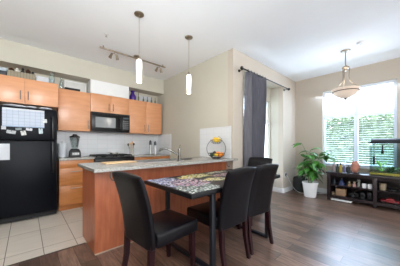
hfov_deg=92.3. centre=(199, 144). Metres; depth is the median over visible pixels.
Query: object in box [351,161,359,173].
salt lamp
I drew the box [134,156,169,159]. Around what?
base cabinet
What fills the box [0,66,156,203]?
wall
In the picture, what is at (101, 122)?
microwave
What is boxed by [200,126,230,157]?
backsplash
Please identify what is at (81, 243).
trim
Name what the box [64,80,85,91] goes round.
picture frame
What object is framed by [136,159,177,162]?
sink
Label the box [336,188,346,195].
wooden box
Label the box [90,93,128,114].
upper cabinet
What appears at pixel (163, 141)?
backsplash
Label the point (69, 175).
base cabinet
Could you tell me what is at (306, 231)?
floor
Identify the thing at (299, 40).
ceiling
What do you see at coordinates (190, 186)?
dining table
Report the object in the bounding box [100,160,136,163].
cutting board
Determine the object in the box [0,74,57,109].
upper cabinet
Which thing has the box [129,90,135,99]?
vase
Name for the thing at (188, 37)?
pendant light
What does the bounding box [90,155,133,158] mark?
cooktop
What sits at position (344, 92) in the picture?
chandelier
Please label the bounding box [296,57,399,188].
wall
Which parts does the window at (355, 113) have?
sill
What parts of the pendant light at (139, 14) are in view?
lamp shade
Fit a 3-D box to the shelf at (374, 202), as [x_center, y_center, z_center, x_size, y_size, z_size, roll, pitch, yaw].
[3.458,1.080,3.741,0.430,0.020,1.491,0,0,-42]
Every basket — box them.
[207,139,225,158]
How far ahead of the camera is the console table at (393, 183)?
3.82 m
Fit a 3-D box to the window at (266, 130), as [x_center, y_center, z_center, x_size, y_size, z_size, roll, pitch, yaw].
[1.212,-0.100,4.457,1.600,2.020,0.160,0,0,-42]
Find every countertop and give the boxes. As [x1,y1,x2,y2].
[57,156,94,160]
[77,157,237,172]
[128,154,169,156]
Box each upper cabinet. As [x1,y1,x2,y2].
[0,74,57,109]
[57,88,89,131]
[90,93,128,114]
[124,99,161,134]
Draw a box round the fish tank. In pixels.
[368,138,399,177]
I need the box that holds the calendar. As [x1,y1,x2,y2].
[2,107,43,127]
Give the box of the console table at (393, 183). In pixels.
[326,170,399,208]
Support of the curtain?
hanging from the curtain rod
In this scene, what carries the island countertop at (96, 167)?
on the kitchen island
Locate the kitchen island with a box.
[83,161,229,254]
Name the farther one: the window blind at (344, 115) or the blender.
the window blind at (344, 115)
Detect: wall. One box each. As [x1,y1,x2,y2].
[0,38,163,95]
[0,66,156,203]
[87,79,128,98]
[157,51,227,168]
[228,48,295,187]
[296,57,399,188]
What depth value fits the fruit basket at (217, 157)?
3.35 m
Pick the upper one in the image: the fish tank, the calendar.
the calendar
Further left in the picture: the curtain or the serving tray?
the serving tray
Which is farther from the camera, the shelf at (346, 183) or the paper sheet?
the shelf at (346, 183)
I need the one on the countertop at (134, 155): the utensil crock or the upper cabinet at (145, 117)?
the utensil crock
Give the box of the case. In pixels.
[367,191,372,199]
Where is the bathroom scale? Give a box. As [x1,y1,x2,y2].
[331,198,352,202]
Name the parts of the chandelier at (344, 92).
lamp shade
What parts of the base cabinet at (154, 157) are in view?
drawer, drawer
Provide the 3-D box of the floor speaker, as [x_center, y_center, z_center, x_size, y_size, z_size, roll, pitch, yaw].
[2.534,0.975,4.859,0.330,0.410,0.330,0,0,-42]
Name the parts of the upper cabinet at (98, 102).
door, door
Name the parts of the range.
control panel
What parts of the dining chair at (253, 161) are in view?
backrest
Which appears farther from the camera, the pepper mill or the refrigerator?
the pepper mill
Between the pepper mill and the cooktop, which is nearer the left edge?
the cooktop
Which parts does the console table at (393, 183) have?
post, panel, rail, rail, panel, post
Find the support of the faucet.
on the island countertop at (96, 167)
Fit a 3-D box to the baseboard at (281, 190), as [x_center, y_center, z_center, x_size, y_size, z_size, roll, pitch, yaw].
[1.483,1.125,4.429,2.705,0.110,0.345,0,0,-42]
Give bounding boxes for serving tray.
[64,87,79,90]
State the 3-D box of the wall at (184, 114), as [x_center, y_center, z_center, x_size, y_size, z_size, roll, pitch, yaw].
[-0.299,-0.270,4.471,0.120,2.900,2.530,0,0,-42]
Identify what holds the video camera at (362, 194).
on the console table at (393, 183)
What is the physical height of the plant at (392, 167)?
0.124 m
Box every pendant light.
[134,11,143,82]
[185,35,192,93]
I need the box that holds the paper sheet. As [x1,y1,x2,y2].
[0,144,9,159]
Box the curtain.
[243,69,266,166]
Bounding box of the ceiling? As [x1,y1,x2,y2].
[0,0,399,81]
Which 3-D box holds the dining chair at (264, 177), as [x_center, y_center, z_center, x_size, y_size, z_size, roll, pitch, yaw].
[0.577,0.695,2.366,0.444,0.970,0.638,0,0,-37]
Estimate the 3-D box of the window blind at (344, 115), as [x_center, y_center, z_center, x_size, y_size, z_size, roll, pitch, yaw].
[3.263,-0.110,4.524,0.050,1.140,0.555,0,0,-42]
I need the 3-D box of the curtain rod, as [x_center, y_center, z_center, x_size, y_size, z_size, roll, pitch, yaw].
[1.439,-1.367,4.087,2.004,0.069,0.131,0,0,-42]
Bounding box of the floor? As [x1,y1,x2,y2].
[0,190,399,265]
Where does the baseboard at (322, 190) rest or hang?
attached to the wall at (309, 92)
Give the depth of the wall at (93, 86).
4.18 m
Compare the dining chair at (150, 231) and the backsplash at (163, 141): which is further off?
the backsplash at (163, 141)
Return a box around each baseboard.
[272,185,292,192]
[317,188,326,192]
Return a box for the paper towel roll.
[58,141,66,157]
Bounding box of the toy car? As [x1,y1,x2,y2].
[380,198,399,204]
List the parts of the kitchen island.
panel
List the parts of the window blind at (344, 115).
head rail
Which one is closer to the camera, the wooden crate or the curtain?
the wooden crate
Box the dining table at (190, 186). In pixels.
[144,169,279,265]
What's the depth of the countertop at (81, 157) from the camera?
3.56 m
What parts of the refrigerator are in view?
door, freezer door, handle, handle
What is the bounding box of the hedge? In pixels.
[326,112,393,165]
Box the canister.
[379,183,385,189]
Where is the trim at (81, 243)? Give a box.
[7,243,84,265]
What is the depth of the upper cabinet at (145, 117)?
4.78 m
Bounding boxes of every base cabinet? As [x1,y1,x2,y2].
[57,159,93,210]
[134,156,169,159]
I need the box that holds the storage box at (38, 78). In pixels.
[36,75,53,82]
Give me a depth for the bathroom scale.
3.97 m
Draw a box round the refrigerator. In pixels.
[0,105,56,223]
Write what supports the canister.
on the console table at (393, 183)
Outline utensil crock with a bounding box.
[127,142,134,154]
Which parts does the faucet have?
spout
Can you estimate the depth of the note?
2.87 m
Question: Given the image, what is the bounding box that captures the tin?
[0,67,6,74]
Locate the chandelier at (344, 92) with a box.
[331,49,360,99]
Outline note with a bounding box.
[6,130,15,133]
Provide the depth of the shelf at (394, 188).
3.57 m
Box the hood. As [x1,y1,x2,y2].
[368,138,399,143]
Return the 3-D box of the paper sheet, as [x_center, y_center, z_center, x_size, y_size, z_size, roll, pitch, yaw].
[-2.904,0.100,2.789,0.200,0.240,0.002,0,0,-42]
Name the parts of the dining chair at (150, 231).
leg, backrest, leg, leg, seat, leg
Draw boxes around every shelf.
[330,182,372,190]
[330,191,399,206]
[377,187,399,193]
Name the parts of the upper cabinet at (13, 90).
door, door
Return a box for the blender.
[68,134,80,157]
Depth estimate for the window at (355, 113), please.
4.29 m
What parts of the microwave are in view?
door, control panel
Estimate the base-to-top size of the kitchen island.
0.905 m
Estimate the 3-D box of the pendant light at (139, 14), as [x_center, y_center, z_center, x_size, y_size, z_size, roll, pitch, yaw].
[-0.799,-1.268,2.521,0.124,0.905,0.124,0,0,-42]
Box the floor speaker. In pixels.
[293,175,307,191]
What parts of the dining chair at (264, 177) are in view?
leg, backrest, leg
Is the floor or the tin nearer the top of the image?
the tin
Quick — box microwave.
[90,111,129,132]
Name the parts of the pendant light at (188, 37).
lamp shade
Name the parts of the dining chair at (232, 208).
seat, leg, backrest, leg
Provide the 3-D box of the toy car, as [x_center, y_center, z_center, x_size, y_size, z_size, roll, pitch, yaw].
[3.473,1.022,3.510,0.108,0.095,0.250,0,0,-42]
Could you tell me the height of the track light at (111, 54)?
0.184 m
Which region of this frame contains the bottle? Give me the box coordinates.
[332,162,335,171]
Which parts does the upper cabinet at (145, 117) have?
door, door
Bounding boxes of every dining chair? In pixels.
[112,171,197,265]
[187,167,255,265]
[217,164,278,254]
[247,157,272,225]
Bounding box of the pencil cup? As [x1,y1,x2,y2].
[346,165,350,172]
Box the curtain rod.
[238,66,289,90]
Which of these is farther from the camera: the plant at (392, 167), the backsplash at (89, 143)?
the backsplash at (89, 143)
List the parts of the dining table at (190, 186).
leg frame, leg frame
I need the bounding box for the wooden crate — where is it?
[7,70,35,79]
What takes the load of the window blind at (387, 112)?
attached to the wall at (309, 92)
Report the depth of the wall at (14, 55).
3.72 m
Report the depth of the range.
4.00 m
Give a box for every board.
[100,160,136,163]
[136,95,150,101]
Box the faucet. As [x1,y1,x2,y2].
[159,146,180,160]
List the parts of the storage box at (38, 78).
lid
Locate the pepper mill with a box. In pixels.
[149,140,151,153]
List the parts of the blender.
motor, lid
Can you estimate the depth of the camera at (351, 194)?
3.88 m
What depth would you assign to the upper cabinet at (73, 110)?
3.76 m
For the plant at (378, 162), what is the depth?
3.72 m
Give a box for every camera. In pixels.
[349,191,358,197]
[360,192,365,198]
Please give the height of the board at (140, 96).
0.200 m
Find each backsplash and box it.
[57,131,156,156]
[157,134,170,153]
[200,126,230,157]
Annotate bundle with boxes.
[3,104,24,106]
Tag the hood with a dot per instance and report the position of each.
(377, 140)
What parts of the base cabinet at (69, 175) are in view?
drawer, drawer, drawer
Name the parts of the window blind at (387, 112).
rail, head rail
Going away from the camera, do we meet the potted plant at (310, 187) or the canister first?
the canister
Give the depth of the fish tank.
3.60 m
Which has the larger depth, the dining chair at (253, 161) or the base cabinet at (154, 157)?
the base cabinet at (154, 157)
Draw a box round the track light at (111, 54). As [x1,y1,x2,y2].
[99,45,165,72]
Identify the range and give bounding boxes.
[90,153,133,161]
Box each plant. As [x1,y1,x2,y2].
[292,143,336,197]
[372,160,389,171]
[385,166,397,172]
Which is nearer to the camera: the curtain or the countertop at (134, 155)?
the curtain
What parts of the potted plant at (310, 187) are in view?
pot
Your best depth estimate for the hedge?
5.93 m
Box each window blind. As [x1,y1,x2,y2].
[325,115,353,164]
[358,111,392,167]
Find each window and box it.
[265,102,267,156]
[323,79,398,170]
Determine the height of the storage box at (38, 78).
0.120 m

